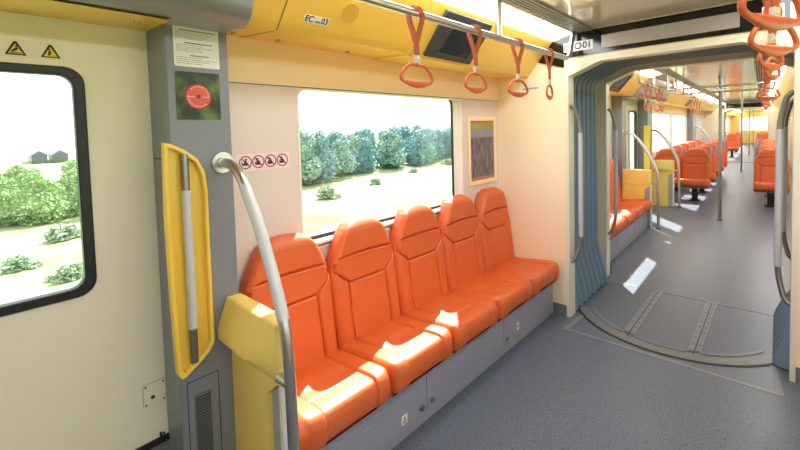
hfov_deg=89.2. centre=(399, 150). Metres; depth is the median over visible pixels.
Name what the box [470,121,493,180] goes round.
print
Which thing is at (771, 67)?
strap
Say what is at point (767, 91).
strap
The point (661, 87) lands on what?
strap
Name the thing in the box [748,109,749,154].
pole
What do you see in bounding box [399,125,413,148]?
tree
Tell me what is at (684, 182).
cushion
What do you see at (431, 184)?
ground
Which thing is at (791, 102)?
grab bar
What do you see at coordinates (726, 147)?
chair
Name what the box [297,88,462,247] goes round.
window
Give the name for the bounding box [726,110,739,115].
trim
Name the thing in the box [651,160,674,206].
end panel
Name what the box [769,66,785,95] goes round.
ceiling light
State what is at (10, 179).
tree
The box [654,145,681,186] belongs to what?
chair
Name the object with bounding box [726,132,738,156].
chair
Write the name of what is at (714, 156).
chair
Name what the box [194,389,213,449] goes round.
vent grille
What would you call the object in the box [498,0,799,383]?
wall
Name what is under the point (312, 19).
label
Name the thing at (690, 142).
chair
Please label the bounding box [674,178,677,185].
cushion
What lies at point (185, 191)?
handle
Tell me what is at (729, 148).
cushion
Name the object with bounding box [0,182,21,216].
tree
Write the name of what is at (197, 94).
poster
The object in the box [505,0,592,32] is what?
ceiling vent
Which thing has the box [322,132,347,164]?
tree
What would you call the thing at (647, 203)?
cushion
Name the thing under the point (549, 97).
strap
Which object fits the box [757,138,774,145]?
chair
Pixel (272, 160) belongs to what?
sticker
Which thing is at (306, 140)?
tree
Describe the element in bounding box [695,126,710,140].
pole
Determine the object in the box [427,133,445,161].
tree
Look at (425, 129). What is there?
tree
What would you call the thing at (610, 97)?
wall
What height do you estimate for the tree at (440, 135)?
5.169 m
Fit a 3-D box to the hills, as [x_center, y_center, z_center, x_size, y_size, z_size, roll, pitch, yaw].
[-145.677,-21.981,312.616,120.000,28.320,560.000,1,4,43]
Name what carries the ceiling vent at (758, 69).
in the ceiling
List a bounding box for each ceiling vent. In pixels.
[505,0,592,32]
[656,68,729,103]
[754,60,763,101]
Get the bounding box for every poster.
[175,71,220,119]
[467,116,496,185]
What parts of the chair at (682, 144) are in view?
backrest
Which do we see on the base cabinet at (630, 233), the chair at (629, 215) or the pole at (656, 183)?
the chair at (629, 215)
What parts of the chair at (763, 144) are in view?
backrest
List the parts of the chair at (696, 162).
backrest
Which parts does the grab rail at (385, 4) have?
support post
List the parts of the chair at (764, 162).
backrest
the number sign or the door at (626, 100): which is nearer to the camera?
the number sign
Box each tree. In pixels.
[0,164,24,179]
[0,176,34,226]
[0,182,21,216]
[2,173,78,225]
[4,167,51,213]
[50,159,78,215]
[300,130,325,185]
[301,130,343,183]
[312,134,328,159]
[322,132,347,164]
[323,130,365,174]
[327,138,357,176]
[345,134,354,141]
[348,130,378,163]
[349,137,375,169]
[351,130,358,136]
[355,137,377,171]
[357,128,380,153]
[375,125,407,166]
[375,130,385,147]
[375,131,406,168]
[375,138,406,157]
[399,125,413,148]
[401,130,414,159]
[403,128,437,162]
[404,132,436,165]
[411,124,423,140]
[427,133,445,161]
[431,128,448,158]
[437,129,450,157]
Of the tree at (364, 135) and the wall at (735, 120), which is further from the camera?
the tree at (364, 135)
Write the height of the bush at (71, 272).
0.840 m
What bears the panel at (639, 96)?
attached to the ceiling
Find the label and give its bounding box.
[303,14,329,26]
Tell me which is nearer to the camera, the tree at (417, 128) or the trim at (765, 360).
the trim at (765, 360)
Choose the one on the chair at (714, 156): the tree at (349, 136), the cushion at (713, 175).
the cushion at (713, 175)
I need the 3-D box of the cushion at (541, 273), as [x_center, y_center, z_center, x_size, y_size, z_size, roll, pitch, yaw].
[1.027,1.030,3.392,0.457,0.162,0.505,1,4,43]
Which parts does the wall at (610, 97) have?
panel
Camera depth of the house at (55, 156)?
68.81 m
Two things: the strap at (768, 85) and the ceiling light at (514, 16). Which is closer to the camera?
the ceiling light at (514, 16)
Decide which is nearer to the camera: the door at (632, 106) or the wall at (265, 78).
the wall at (265, 78)
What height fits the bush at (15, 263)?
0.861 m
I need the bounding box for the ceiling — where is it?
[535,0,763,111]
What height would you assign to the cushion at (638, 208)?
0.162 m
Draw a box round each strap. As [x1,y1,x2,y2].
[399,5,433,87]
[464,24,486,93]
[508,38,528,97]
[544,48,553,99]
[643,81,648,110]
[649,83,652,110]
[653,85,660,111]
[660,87,663,111]
[737,0,799,30]
[747,0,799,56]
[756,72,780,99]
[757,0,784,71]
[758,69,776,101]
[760,75,773,104]
[762,84,769,107]
[763,5,782,80]
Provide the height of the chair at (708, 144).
1.134 m
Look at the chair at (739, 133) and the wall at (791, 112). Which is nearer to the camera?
the wall at (791, 112)
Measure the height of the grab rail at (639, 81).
0.276 m
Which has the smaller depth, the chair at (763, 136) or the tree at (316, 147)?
the chair at (763, 136)
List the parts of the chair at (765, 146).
backrest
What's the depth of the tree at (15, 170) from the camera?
29.58 m
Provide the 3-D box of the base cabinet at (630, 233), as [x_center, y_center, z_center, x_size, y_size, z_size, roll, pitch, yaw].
[2.780,1.118,5.474,0.499,0.305,2.575,1,4,42]
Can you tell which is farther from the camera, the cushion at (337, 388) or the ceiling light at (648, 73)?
the ceiling light at (648, 73)
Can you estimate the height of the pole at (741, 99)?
2.360 m
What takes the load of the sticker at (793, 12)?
attached to the wall at (536, 132)
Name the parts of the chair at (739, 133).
backrest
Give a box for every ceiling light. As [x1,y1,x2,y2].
[437,0,572,40]
[636,69,663,77]
[677,84,725,103]
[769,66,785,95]
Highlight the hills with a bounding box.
[0,112,450,138]
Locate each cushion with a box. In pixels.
[295,348,389,449]
[337,316,452,396]
[402,291,497,353]
[449,272,531,321]
[487,257,558,297]
[610,204,643,219]
[618,199,651,212]
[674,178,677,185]
[680,178,710,187]
[711,173,715,180]
[728,147,738,149]
[753,182,789,192]
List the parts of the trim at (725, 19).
fascia plate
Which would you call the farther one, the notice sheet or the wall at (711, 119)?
the wall at (711, 119)
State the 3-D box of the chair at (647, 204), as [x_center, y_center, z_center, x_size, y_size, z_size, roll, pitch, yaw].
[3.458,0.521,6.167,0.580,0.785,0.509,1,4,42]
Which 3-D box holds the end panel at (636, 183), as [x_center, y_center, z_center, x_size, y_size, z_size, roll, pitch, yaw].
[3.742,0.749,6.388,0.403,0.905,0.111,1,4,42]
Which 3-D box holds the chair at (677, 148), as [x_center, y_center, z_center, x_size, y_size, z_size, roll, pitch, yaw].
[6.619,0.397,9.730,0.511,1.134,0.580,1,4,42]
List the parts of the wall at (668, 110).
panel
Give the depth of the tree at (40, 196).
24.10 m
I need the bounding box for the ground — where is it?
[0,128,767,303]
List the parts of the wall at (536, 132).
baseboard, baseboard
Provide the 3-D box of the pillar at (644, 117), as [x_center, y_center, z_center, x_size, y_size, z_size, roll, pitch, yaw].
[4.880,-0.091,8.108,0.210,2.360,0.450,1,4,42]
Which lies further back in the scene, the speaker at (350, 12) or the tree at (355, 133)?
the tree at (355, 133)
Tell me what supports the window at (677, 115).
in the wall at (668, 110)
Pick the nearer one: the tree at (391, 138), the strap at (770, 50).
the strap at (770, 50)
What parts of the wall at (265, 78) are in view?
panel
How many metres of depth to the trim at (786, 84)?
7.17 m
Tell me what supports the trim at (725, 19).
attached to the wall at (536, 132)
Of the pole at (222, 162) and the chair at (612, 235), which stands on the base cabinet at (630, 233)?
the chair at (612, 235)
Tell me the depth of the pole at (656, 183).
6.19 m
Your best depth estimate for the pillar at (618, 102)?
6.48 m
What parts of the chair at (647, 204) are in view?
backrest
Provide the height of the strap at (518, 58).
0.368 m
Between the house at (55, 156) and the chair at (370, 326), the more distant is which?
the house at (55, 156)
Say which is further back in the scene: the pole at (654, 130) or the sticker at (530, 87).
the pole at (654, 130)
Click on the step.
(163, 446)
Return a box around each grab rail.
[355,0,575,59]
[637,69,725,109]
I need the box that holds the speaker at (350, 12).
[340,2,359,23]
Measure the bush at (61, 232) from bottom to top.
1.251 m
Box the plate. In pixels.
[762,3,784,15]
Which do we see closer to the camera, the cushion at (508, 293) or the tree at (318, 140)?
the cushion at (508, 293)
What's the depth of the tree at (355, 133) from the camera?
55.51 m
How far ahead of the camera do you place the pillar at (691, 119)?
12.99 m
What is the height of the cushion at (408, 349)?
0.162 m
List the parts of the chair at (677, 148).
backrest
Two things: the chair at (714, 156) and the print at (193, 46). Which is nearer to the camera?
the print at (193, 46)
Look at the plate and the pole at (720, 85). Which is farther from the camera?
the pole at (720, 85)
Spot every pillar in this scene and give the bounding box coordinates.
[146,24,238,449]
[612,96,625,193]
[638,102,651,186]
[687,109,695,140]
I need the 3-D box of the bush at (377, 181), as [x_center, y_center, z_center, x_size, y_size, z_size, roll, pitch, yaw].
[-2.262,2.916,35.900,1.245,0.943,1.261,-3,3,-22]
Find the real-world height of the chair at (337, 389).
0.785 m
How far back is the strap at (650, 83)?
5.33 m
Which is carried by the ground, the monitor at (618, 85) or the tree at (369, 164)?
the tree at (369, 164)
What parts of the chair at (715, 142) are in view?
backrest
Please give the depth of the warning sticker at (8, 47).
1.42 m
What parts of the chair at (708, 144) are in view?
backrest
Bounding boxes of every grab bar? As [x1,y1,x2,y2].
[569,104,582,263]
[607,108,617,234]
[774,90,793,305]
[782,98,793,259]
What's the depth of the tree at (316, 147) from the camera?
38.30 m
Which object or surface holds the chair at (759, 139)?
on the floor
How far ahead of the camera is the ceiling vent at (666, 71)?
7.00 m
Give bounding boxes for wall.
[226,35,499,291]
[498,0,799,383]
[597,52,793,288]
[609,96,611,158]
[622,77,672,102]
[652,103,730,159]
[704,102,789,159]
[724,108,768,141]
[731,111,767,142]
[789,107,792,166]
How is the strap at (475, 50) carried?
hanging from the grab rail at (385, 4)
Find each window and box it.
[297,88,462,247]
[652,114,669,151]
[677,115,684,142]
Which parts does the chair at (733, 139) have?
backrest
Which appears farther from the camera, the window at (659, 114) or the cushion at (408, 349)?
the window at (659, 114)
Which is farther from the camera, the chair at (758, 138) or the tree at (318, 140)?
the tree at (318, 140)
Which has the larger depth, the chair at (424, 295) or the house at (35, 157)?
the house at (35, 157)
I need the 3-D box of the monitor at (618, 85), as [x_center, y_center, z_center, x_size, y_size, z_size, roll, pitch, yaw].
[2.936,-0.909,5.380,0.213,0.238,0.512,1,4,42]
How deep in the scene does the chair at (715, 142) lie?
11.30 m
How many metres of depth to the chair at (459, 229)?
3.06 m
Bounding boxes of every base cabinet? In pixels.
[321,283,552,449]
[610,212,646,261]
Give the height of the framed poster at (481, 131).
0.585 m
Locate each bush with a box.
[0,254,43,274]
[43,223,80,241]
[44,262,82,282]
[314,186,341,198]
[369,178,381,184]
[407,168,417,172]
[440,158,450,164]
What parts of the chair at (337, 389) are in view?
backrest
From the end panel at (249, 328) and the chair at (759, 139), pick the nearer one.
the end panel at (249, 328)
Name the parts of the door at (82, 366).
lock plate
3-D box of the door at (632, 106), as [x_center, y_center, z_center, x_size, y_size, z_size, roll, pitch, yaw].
[4.396,0.081,7.697,0.060,2.040,0.825,1,4,42]
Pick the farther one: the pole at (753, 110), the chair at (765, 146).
the pole at (753, 110)
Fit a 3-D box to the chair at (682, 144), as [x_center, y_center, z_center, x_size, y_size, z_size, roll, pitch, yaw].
[7.485,0.328,10.696,0.511,1.134,0.580,1,4,42]
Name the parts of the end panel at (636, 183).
panel, plate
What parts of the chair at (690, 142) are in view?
backrest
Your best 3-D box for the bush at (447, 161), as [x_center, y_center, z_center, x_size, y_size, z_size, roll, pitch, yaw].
[6.130,1.643,52.134,1.712,1.297,1.734,1,4,42]
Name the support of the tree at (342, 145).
on the ground
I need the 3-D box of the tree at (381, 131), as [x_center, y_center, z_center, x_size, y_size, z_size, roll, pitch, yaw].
[-2.339,-0.649,61.913,3.655,5.198,4.794,-2,3,-8]
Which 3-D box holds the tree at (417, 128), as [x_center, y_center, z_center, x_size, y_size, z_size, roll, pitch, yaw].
[2.288,-1.150,63.590,5.390,5.844,4.109,-3,3,-21]
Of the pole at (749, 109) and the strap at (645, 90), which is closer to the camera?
the strap at (645, 90)
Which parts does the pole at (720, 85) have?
cross rail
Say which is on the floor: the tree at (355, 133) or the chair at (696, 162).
the chair at (696, 162)
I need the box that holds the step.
[150,440,168,449]
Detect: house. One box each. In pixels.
[26,151,47,163]
[48,150,68,162]
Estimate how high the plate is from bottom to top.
0.100 m
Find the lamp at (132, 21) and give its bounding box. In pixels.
[130,20,140,23]
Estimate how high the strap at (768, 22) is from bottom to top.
0.368 m
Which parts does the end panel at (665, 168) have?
panel, plate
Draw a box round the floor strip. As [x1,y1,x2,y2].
[563,280,783,396]
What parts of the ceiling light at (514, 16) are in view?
edge rail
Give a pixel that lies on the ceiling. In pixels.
(591, 13)
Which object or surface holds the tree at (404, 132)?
on the ground
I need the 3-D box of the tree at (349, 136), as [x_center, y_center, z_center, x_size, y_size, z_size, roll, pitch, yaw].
[-6.756,0.245,52.494,3.602,4.904,2.656,0,3,37]
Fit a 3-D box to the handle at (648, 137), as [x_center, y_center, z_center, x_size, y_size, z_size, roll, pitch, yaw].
[4.851,-0.014,7.923,0.105,0.943,0.251,1,4,42]
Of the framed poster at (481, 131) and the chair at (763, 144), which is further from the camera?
the chair at (763, 144)
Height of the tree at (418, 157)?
4.739 m
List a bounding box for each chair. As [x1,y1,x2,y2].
[239,233,389,449]
[326,216,452,396]
[390,204,497,353]
[437,194,531,321]
[475,187,558,297]
[610,158,651,212]
[610,184,643,219]
[610,210,635,226]
[610,216,626,236]
[610,224,614,239]
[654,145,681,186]
[672,143,689,190]
[678,141,696,148]
[680,145,711,200]
[685,139,701,146]
[692,138,706,143]
[696,143,716,192]
[702,141,717,185]
[707,140,724,180]
[712,138,727,166]
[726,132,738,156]
[733,132,740,151]
[753,145,789,206]
[755,143,774,196]
[756,133,767,140]
[756,139,774,145]
[756,141,774,151]
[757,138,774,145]
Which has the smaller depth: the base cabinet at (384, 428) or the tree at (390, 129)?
the base cabinet at (384, 428)
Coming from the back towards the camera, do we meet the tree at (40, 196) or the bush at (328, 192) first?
the bush at (328, 192)
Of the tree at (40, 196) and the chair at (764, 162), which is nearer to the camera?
the chair at (764, 162)
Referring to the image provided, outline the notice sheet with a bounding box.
[172,25,219,68]
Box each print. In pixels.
[176,29,216,64]
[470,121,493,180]
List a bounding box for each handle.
[161,143,214,378]
[644,125,652,169]
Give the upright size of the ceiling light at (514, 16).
0.048 m
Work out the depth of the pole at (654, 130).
7.74 m
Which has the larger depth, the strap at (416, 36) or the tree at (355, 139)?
the tree at (355, 139)
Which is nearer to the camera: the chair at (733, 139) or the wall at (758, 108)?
the wall at (758, 108)
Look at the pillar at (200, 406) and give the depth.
1.71 m
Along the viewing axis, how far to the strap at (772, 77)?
1.92 m
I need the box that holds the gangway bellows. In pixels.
[573,44,794,370]
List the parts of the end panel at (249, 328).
panel, plate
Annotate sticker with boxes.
[0,38,63,60]
[235,151,289,170]
[522,84,539,90]
[791,2,795,17]
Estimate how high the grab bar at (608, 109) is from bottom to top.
1.334 m
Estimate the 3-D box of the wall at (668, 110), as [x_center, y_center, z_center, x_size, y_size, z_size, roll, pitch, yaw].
[16.472,-1.020,21.152,0.085,2.360,34.500,1,4,42]
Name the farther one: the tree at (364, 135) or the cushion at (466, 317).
the tree at (364, 135)
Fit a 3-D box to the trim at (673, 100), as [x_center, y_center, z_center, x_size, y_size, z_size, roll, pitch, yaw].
[8.960,-1.430,12.324,0.520,0.305,11.400,1,4,42]
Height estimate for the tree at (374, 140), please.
5.627 m
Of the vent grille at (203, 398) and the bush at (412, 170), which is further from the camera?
the bush at (412, 170)
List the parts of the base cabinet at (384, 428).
vent panel, access door, access door, vent panel, access door, vent panel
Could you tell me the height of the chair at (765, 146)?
1.134 m
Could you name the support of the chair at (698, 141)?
on the floor
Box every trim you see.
[373,0,552,78]
[538,0,799,67]
[578,306,773,366]
[609,72,648,95]
[653,85,717,111]
[722,102,770,107]
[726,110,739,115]
[773,67,793,108]
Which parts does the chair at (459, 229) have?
backrest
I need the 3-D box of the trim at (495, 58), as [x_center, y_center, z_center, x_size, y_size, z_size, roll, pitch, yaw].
[0.550,-0.756,2.981,0.520,0.317,1.580,1,4,43]
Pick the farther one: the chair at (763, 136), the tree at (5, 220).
the tree at (5, 220)
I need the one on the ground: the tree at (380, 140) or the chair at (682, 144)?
the tree at (380, 140)
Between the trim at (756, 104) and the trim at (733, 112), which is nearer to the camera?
the trim at (756, 104)
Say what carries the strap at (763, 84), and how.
hanging from the grab rail
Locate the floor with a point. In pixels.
(557, 388)
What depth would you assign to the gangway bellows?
3.80 m
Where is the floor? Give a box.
[392,143,799,449]
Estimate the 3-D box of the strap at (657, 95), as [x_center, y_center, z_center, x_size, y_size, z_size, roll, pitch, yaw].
[3.604,-0.725,5.676,0.227,0.368,0.050,-3,3,-28]
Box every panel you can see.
[0,0,253,32]
[218,293,287,449]
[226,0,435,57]
[622,169,651,228]
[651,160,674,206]
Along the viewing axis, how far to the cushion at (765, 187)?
7.52 m
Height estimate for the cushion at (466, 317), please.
0.162 m
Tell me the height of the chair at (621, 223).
0.785 m
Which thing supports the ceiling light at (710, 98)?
attached to the ceiling
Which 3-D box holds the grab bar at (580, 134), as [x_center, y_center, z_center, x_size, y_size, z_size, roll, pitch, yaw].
[1.468,0.283,3.375,0.111,1.335,0.038,-2,3,-1]
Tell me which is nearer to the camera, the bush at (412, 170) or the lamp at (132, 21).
the lamp at (132, 21)
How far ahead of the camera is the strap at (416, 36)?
1.81 m
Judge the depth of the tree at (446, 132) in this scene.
61.43 m
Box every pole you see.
[212,152,299,449]
[622,130,660,228]
[652,129,681,207]
[666,75,775,219]
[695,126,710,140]
[740,99,742,170]
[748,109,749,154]
[752,110,753,146]
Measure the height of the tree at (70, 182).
4.190 m
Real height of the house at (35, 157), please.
4.100 m
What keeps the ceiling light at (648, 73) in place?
attached to the ceiling
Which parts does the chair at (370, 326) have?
backrest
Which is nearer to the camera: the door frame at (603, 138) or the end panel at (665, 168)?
the door frame at (603, 138)
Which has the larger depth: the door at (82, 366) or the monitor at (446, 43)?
the monitor at (446, 43)
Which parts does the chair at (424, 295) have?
backrest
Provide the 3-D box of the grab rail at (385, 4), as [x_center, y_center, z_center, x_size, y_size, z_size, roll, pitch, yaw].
[0.318,-0.742,2.073,0.040,0.262,3.137,1,4,43]
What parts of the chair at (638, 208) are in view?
backrest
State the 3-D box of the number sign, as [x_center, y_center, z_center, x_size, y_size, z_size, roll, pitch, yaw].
[1.417,-0.831,3.228,0.224,0.073,0.004,1,4,43]
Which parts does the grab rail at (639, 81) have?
support post, support post, support post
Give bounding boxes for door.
[0,11,169,449]
[626,100,626,168]
[627,100,637,168]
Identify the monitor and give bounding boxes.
[423,9,492,64]
[609,74,633,92]
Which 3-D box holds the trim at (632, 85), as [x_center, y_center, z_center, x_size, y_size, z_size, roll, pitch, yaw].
[2.749,-0.935,5.393,0.520,0.305,2.540,1,4,42]
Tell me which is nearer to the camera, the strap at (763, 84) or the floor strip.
the floor strip
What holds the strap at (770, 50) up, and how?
hanging from the grab rail
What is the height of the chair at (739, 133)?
1.134 m
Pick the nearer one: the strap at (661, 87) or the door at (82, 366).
the door at (82, 366)
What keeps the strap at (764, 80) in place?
hanging from the grab rail
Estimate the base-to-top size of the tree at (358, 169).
5.565 m
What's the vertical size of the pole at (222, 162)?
1.534 m
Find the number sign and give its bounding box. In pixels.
[564,39,592,52]
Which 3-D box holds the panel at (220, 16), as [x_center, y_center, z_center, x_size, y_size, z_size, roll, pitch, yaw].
[-1.425,-0.597,0.897,0.518,0.332,2.150,1,4,43]
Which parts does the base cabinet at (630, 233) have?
access door, access door, access door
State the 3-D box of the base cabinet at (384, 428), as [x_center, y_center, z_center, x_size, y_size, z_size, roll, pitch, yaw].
[0.261,1.317,2.712,0.511,0.305,2.575,1,4,43]
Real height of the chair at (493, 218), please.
0.785 m
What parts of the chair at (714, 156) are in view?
backrest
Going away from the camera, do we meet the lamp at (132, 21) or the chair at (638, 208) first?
the lamp at (132, 21)
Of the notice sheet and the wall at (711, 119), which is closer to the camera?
the notice sheet
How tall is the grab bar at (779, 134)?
1.335 m

